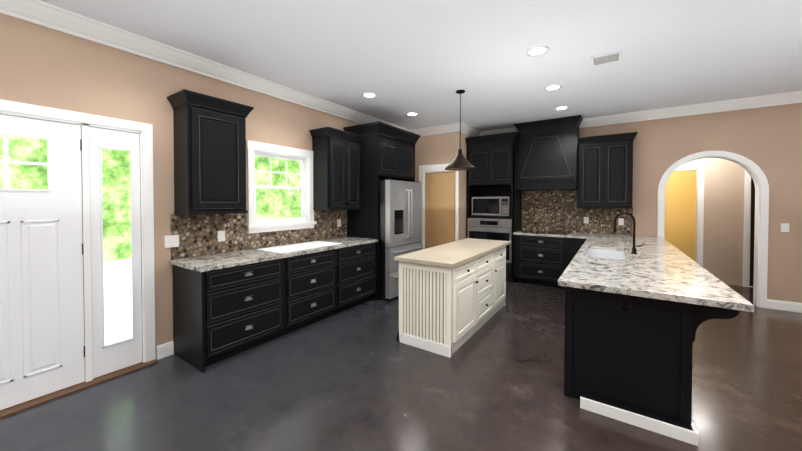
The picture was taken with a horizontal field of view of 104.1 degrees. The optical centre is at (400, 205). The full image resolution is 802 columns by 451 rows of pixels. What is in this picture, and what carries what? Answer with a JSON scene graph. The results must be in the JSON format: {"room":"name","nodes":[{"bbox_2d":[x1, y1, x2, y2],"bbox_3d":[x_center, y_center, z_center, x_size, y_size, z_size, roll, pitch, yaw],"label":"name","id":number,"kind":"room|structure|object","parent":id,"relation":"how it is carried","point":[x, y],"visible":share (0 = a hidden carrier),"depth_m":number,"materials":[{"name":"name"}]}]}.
{"room":"kitchen","nodes":[
{"label":"kitchen","id":0,"kind":"room"},
{"bbox_2d":[0,13,392,358],"bbox_3d":[-2.436,-0.020,2.801,0.150,2.910,9.000,1,1,34],"label":"wall","id":1,"kind":"structure","parent":0,"point":[44,66],"depth_m":2.82,"materials":[{"name":"paint"}]},
{"bbox_2d":[0,114,141,409],"bbox_3d":[-2.723,0.392,2.296,0.052,2.062,1.288,1,1,34],"label":"entry door","id":2,"kind":"structure","parent":1,"relation":"in","point":[42,349],"depth_m":2.39,"materials":[{"name":"white wood"}]},
{"bbox_2d":[0,99,157,418],"bbox_3d":[-2.748,0.353,2.299,0.265,2.180,1.490,1,1,34],"label":"door frame","id":3,"kind":"structure","parent":1,"relation":"attached to","point":[86,121],"depth_m":2.55,"materials":[{"name":"white wood"}]},
{"bbox_2d":[164,235,178,247],"bbox_3d":[-2.201,0.339,3.000,0.021,0.116,0.115,1,1,34],"label":"switch plate","id":4,"kind":"object","parent":1,"relation":"attached to","point":[170,241],"visible":1,"depth_m":2.99,"materials":[{"name":"white plastic"}]},
{"bbox_2d":[0,0,411,131],"bbox_3d":[-2.327,-1.407,2.705,0.114,0.134,9.000,1,1,34],"label":"crown molding","id":5,"kind":"structure","parent":1,"relation":"attached to","point":[44,14],"depth_m":2.84,"materials":[{"name":"white wood"}]},
{"bbox_2d":[167,89,253,214],"bbox_3d":[-1.884,-0.480,3.135,0.374,1.112,0.649,1,1,34],"label":"upper cabinet","id":6,"kind":"object","parent":1,"relation":"attached to","point":[210,161],"visible":1,"depth_m":2.99,"materials":[{"name":"grey wood"}]},
{"bbox_2d":[170,210,346,259],"bbox_3d":[-1.535,0.282,3.986,0.010,0.436,2.390,1,1,34],"label":"backsplash","id":7,"kind":"structure","parent":1,"relation":"attached to","point":[198,235],"depth_m":3.48,"materials":[{"name":"tile"}]},
{"bbox_2d":[218,230,224,241],"bbox_3d":[-1.939,0.326,3.375,0.008,0.115,0.075,1,1,34],"label":"electrical outlet plate","id":8,"kind":"object","parent":7,"relation":"attached to","point":[221,235],"depth_m":3.37,"materials":[{"name":"white plastic"}]},
{"bbox_2d":[337,219,340,226],"bbox_3d":[-0.955,0.263,4.822,0.008,0.115,0.075,1,1,34],"label":"electrical outlet plate","id":9,"kind":"object","parent":7,"relation":"attached to","point":[338,220],"depth_m":4.82,"materials":[{"name":"white plastic"}]},
{"bbox_2d":[246,140,316,233],"bbox_3d":[-1.554,-0.225,4.051,0.200,1.080,0.995,1,1,34],"label":"window","id":10,"kind":"structure","parent":1,"relation":"in","point":[305,220],"depth_m":4.01,"materials":[{"name":"white wood"}]},
{"bbox_2d":[309,127,363,209],"bbox_3d":[-0.917,-0.502,4.556,0.374,1.112,0.727,1,1,34],"label":"upper cabinet","id":11,"kind":"object","parent":1,"relation":"attached to","point":[336,172],"visible":1,"depth_m":4.37,"materials":[{"name":"grey wood"}]},
{"bbox_2d":[0,279,801,450],"bbox_3d":[2.170,1.492,2.353,8.300,0.100,13.700,1,1,34],"label":"floor","id":12,"kind":"structure","parent":0,"point":[358,378],"depth_m":2.35,"materials":[{"name":"concrete"}]},
{"bbox_2d":[172,257,287,372],"bbox_3d":[-1.721,0.991,3.182,0.618,0.876,0.812,1,1,34],"label":"base cabinet","id":13,"kind":"object","parent":12,"relation":"on","point":[219,315],"depth_m":2.91,"materials":[{"name":"grey wood"}]},
{"bbox_2d":[170,236,377,271],"bbox_3d":[-1.279,0.524,3.807,0.637,0.040,2.401,1,1,34],"label":"countertop","id":14,"kind":"structure","parent":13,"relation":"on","point":[205,263],"depth_m":3.17,"materials":[{"name":"white stone"}]},
{"bbox_2d":[257,241,341,252],"bbox_3d":[-1.224,0.499,3.872,0.460,0.006,0.920,1,1,34],"label":"cutting board","id":15,"kind":"object","parent":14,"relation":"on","point":[295,247],"visible":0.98,"depth_m":3.83,"materials":[{"name":"white"}]},
{"bbox_2d":[288,248,339,333],"bbox_3d":[-1.281,0.981,3.829,0.618,0.876,0.754,1,1,34],"label":"base cabinet","id":16,"kind":"object","parent":12,"relation":"on","point":[313,278],"depth_m":3.66,"materials":[{"name":"grey wood"}]},
{"bbox_2d":[340,242,375,311],"bbox_3d":[-0.841,0.971,4.476,0.618,0.876,0.810,1,1,34],"label":"base cabinet","id":17,"kind":"object","parent":12,"relation":"on","point":[358,262],"depth_m":4.29,"materials":[{"name":"grey wood"}]},
{"bbox_2d":[343,121,420,299],"bbox_3d":[-0.279,0.082,5.211,0.704,2.630,1.190,1,1,34],"label":"surround","id":18,"kind":"object","parent":12,"relation":"on","point":[383,156],"visible":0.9,"depth_m":4.76,"materials":[{"name":"grey wood"}]},
{"bbox_2d":[379,179,421,300],"bbox_3d":[-0.205,0.496,5.125,0.876,1.803,0.910,1,1,34],"label":"fridge","id":19,"kind":"object","parent":12,"relation":"on","point":[400,217],"visible":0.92,"depth_m":4.66,"materials":[{"name":"silver metal"}]},
{"bbox_2d":[397,246,505,357],"bbox_3d":[0.742,0.987,3.842,0.669,0.862,1.806,1,1,34],"label":"kitchen island","id":20,"kind":"object","parent":12,"relation":"on","point":[446,311],"visible":1,"depth_m":3.17,"materials":[{"name":"painted wood"},{"name":"stone"}]},
{"bbox_2d":[394,238,510,267],"bbox_3d":[0.757,0.535,3.873,0.665,0.040,1.970,1,1,34],"label":"island countertop","id":21,"kind":"structure","parent":20,"relation":"on","point":[455,253],"depth_m":3.51,"materials":[{"name":"beige stone"}]},
{"bbox_2d":[465,132,521,282],"bbox_3d":[1.836,0.030,6.079,0.970,2.705,0.669,1,1,34],"label":"tall cabinet","id":22,"kind":"object","parent":12,"relation":"on","point":[492,159],"visible":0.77,"depth_m":5.84,"materials":[{"name":"grey wood"}]},
{"bbox_2d":[467,218,511,262],"bbox_3d":[1.791,0.633,6.085,0.840,0.790,0.651,1,1,34],"label":"wall oven","id":23,"kind":"object","parent":22,"relation":"in","point":[489,229],"visible":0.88,"depth_m":5.82,"materials":[{"name":"silver metal"}]},
{"bbox_2d":[472,197,510,216],"bbox_3d":[1.796,0.007,6.082,0.720,0.368,0.476,1,1,34],"label":"microwave","id":24,"kind":"object","parent":22,"relation":"in","point":[495,206],"visible":0.9,"depth_m":5.89,"materials":[{"name":"silver metal"}]},
{"bbox_2d":[514,235,585,288],"bbox_3d":[2.679,0.954,5.537,1.184,0.875,0.643,1,1,34],"label":"base cabinet","id":25,"kind":"object","parent":12,"relation":"on","point":[542,260],"visible":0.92,"depth_m":5.36,"materials":[{"name":"grey wood"}]},
{"bbox_2d":[564,287,695,438],"bbox_3d":[1.748,1.002,2.494,0.735,0.876,0.777,1,1,34],"label":"base cabinet","id":26,"kind":"object","parent":12,"relation":"on","point":[628,359],"depth_m":2.14,"materials":[{"name":"black wood"}]},
{"bbox_2d":[513,230,753,311],"bbox_3d":[2.141,0.611,3.911,2.117,0.218,3.927,1,1,34],"label":"countertop","id":27,"kind":"structure","parent":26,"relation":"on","point":[656,267],"depth_m":2.43,"materials":[{"name":"white stone"}]},
{"bbox_2d":[522,230,570,234],"bbox_3d":[2.586,0.472,5.598,0.760,0.006,0.500,1,1,34],"label":"cooktop","id":28,"kind":"object","parent":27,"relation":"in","point":[546,232],"visible":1,"depth_m":5.53,"materials":[{"name":"black glass"}]},
{"bbox_2d":[613,212,644,253],"bbox_3d":[2.446,0.290,3.355,0.279,0.440,0.060,1,1,34],"label":"faucet","id":29,"kind":"object","parent":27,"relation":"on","point":[633,251],"visible":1,"depth_m":3.33,"materials":[{"name":"brown metal"}]},
{"bbox_2d":[40,0,801,131],"bbox_3d":[2.170,-1.528,2.305,8.300,0.120,13.700,1,1,34],"label":"ceiling","id":30,"kind":"structure","parent":0,"point":[425,60],"depth_m":2.93,"materials":[{"name":"white paint"}]},
{"bbox_2d":[362,93,376,97],"bbox_3d":[-0.427,-1.495,4.229,0.209,0.006,0.209,0,1,25],"label":"recessed light","id":31,"kind":"object","parent":30,"relation":"in","point":[367,95],"depth_m":4.24,"materials":[{"name":"white"}]},
{"bbox_2d":[406,112,417,115],"bbox_3d":[0.183,-1.510,5.144,0.209,0.006,0.209,0,1,28],"label":"recessed light","id":32,"kind":"object","parent":30,"relation":"in","point":[410,113],"depth_m":5.15,"materials":[{"name":"white"}]},
{"bbox_2d":[445,90,475,170],"bbox_3d":[0.775,-0.988,4.085,0.406,1.014,0.406,1,1,34],"label":"pendant light","id":33,"kind":"object","parent":30,"relation":"hanging from","point":[460,162],"visible":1,"depth_m":4.02,"materials":[{"name":"brown metal"}]},
{"bbox_2d":[525,46,548,55],"bbox_3d":[1.300,-1.476,2.982,0.209,0.006,0.209,0,1,28],"label":"recessed light","id":34,"kind":"object","parent":30,"relation":"in","point":[537,50],"depth_m":2.98,"materials":[{"name":"white"}]},
{"bbox_2d":[544,84,561,90],"bbox_3d":[1.916,-1.491,3.941,0.209,0.006,0.209,0,1,-5],"label":"recessed light","id":35,"kind":"object","parent":30,"relation":"in","point":[551,87],"depth_m":3.94,"materials":[{"name":"white"}]},
{"bbox_2d":[554,106,568,109],"bbox_3d":[2.476,-1.505,4.818,0.209,0.006,0.209,0,1,10],"label":"recessed light","id":36,"kind":"object","parent":30,"relation":"in","point":[561,107],"depth_m":4.82,"materials":[{"name":"white"}]},
{"bbox_2d":[590,51,621,65],"bbox_3d":[2.056,-1.474,3.133,0.260,0.013,0.220,1,1,34],"label":"ceiling vent","id":37,"kind":"object","parent":30,"relation":"in","point":[606,58],"visible":0.98,"depth_m":3.11,"materials":[{"name":"white metal"}]},
{"bbox_2d":[415,132,469,239],"bbox_3d":[0.867,-0.082,6.662,1.270,2.910,1.100,1,1,34],"label":"wall","id":38,"kind":"structure","parent":0,"point":[444,148],"depth_m":6.06,"materials":[{"name":"paint"}]},
{"bbox_2d":[419,163,458,249],"bbox_3d":[0.754,0.287,6.139,0.857,2.190,0.140,1,1,34],"label":"door frame","id":39,"kind":"structure","parent":38,"relation":"attached to","point":[424,169],"depth_m":6.12,"materials":[{"name":"white wood"}]},
{"bbox_2d":[412,122,467,135],"bbox_3d":[0.684,-1.459,6.030,1.114,0.134,0.114,1,1,34],"label":"crown molding","id":40,"kind":"structure","parent":38,"relation":"attached to","point":[455,127],"depth_m":5.97,"materials":[{"name":"white wood"}]},
{"bbox_2d":[425,171,455,248],"bbox_3d":[0.770,0.360,6.116,0.666,2.029,0.042,1,1,34],"label":"pantry door","id":41,"kind":"structure","parent":38,"relation":"in","point":[439,208],"depth_m":6.10,"materials":[{"name":"brown"}]},
{"bbox_2d":[461,125,479,136],"bbox_3d":[1.366,-1.461,6.143,0.114,0.134,0.780,1,1,34],"label":"crown molding","id":42,"kind":"structure","parent":38,"relation":"attached to","point":[473,132],"depth_m":6.20,"materials":[{"name":"white wood"}]},
{"bbox_2d":[517,103,801,302],"bbox_3d":[4.565,-0.051,4.721,7.030,2.910,0.150,1,1,34],"label":"wall","id":43,"kind":"structure","parent":0,"point":[767,140],"depth_m":4.37,"materials":[{"name":"paint"}]},
{"bbox_2d":[514,115,582,190],"bbox_3d":[2.629,-0.899,5.627,1.086,1.222,0.502,1,1,34],"label":"range hood","id":44,"kind":"object","parent":43,"relation":"attached to","point":[547,154],"visible":0.9,"depth_m":5.46,"materials":[{"name":"grey wood"}]},
{"bbox_2d":[522,190,632,234],"bbox_3d":[3.090,0.094,5.628,1.747,0.761,0.010,1,1,34],"label":"backsplash","id":45,"kind":"structure","parent":43,"relation":"attached to","point":[552,210],"depth_m":5.68,"materials":[{"name":"tile"}]},
{"bbox_2d":[584,217,588,223],"bbox_3d":[3.261,0.252,5.502,0.075,0.115,0.008,1,1,34],"label":"electrical outlet plate","id":46,"kind":"object","parent":45,"relation":"attached to","point":[586,219],"depth_m":5.50,"materials":[{"name":"white plastic"}]},
{"bbox_2d":[618,218,623,224],"bbox_3d":[3.675,0.266,5.221,0.075,0.115,0.008,1,1,34],"label":"electrical outlet plate","id":47,"kind":"object","parent":45,"relation":"attached to","point":[620,221],"depth_m":5.22,"materials":[{"name":"white plastic"}]},
{"bbox_2d":[577,132,637,207],"bbox_3d":[3.402,-0.555,5.184,0.808,1.177,0.374,1,1,34],"label":"upper cabinet","id":48,"kind":"object","parent":43,"relation":"attached to","point":[605,172],"visible":1,"depth_m":5.07,"materials":[{"name":"grey wood"}]},
{"bbox_2d":[480,90,801,135],"bbox_3d":[4.429,-1.437,4.632,6.880,0.134,0.114,1,1,34],"label":"crown molding","id":49,"kind":"structure","parent":43,"relation":"attached to","point":[793,97],"depth_m":4.67,"materials":[{"name":"white wood"}]},
{"bbox_2d":[657,151,768,307],"bbox_3d":[4.607,0.295,4.698,1.180,2.220,0.190,1,1,34],"label":"trim","id":50,"kind":"structure","parent":43,"relation":"attached to","point":[755,172],"depth_m":4.38,"materials":[{"name":"white wood"}]},
{"bbox_2d":[767,299,801,312],"bbox_3d":[6.167,1.360,3.553,2.703,0.125,0.016,1,1,34],"label":"baseboard","id":51,"kind":"structure","parent":43,"relation":"attached to","point":[771,304],"depth_m":4.22,"materials":[{"name":"white wood"}]},
{"bbox_2d":[781,223,788,231],"bbox_3d":[5.178,0.292,4.213,0.075,0.115,0.008,1,1,34],"label":"light switch","id":52,"kind":"object","parent":43,"relation":"attached to","point":[784,227],"visible":1,"depth_m":4.21,"materials":[{"name":"white plastic"}]},
{"bbox_2d":[664,170,696,260],"bbox_3d":[5.911,-0.101,7.899,2.720,2.910,0.120,1,1,34],"label":"wall","id":53,"kind":"structure","parent":0,"point":[680,213],"depth_m":7.35,"materials":[{"name":"yellow paint"}]},
{"bbox_2d":[675,158,754,286],"bbox_3d":[5.475,-0.067,5.766,4.400,2.910,0.138,1,1,34],"label":"wall","id":54,"kind":"structure","parent":0,"point":[725,218],"depth_m":5.51,"materials":[{"name":"paint"}]},
{"label":"outside","id":55,"kind":"structure","parent":0,"visible":0},
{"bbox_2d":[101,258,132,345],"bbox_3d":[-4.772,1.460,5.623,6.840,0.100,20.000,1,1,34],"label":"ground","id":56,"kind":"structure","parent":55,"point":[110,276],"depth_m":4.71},
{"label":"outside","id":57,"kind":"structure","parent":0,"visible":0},
{"bbox_2d":[0,135,300,261],"bbox_3d":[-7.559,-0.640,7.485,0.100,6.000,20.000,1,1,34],"label":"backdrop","id":58,"kind":"structure","parent":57,"point":[120,247],"depth_m":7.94,"materials":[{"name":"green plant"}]}
]}

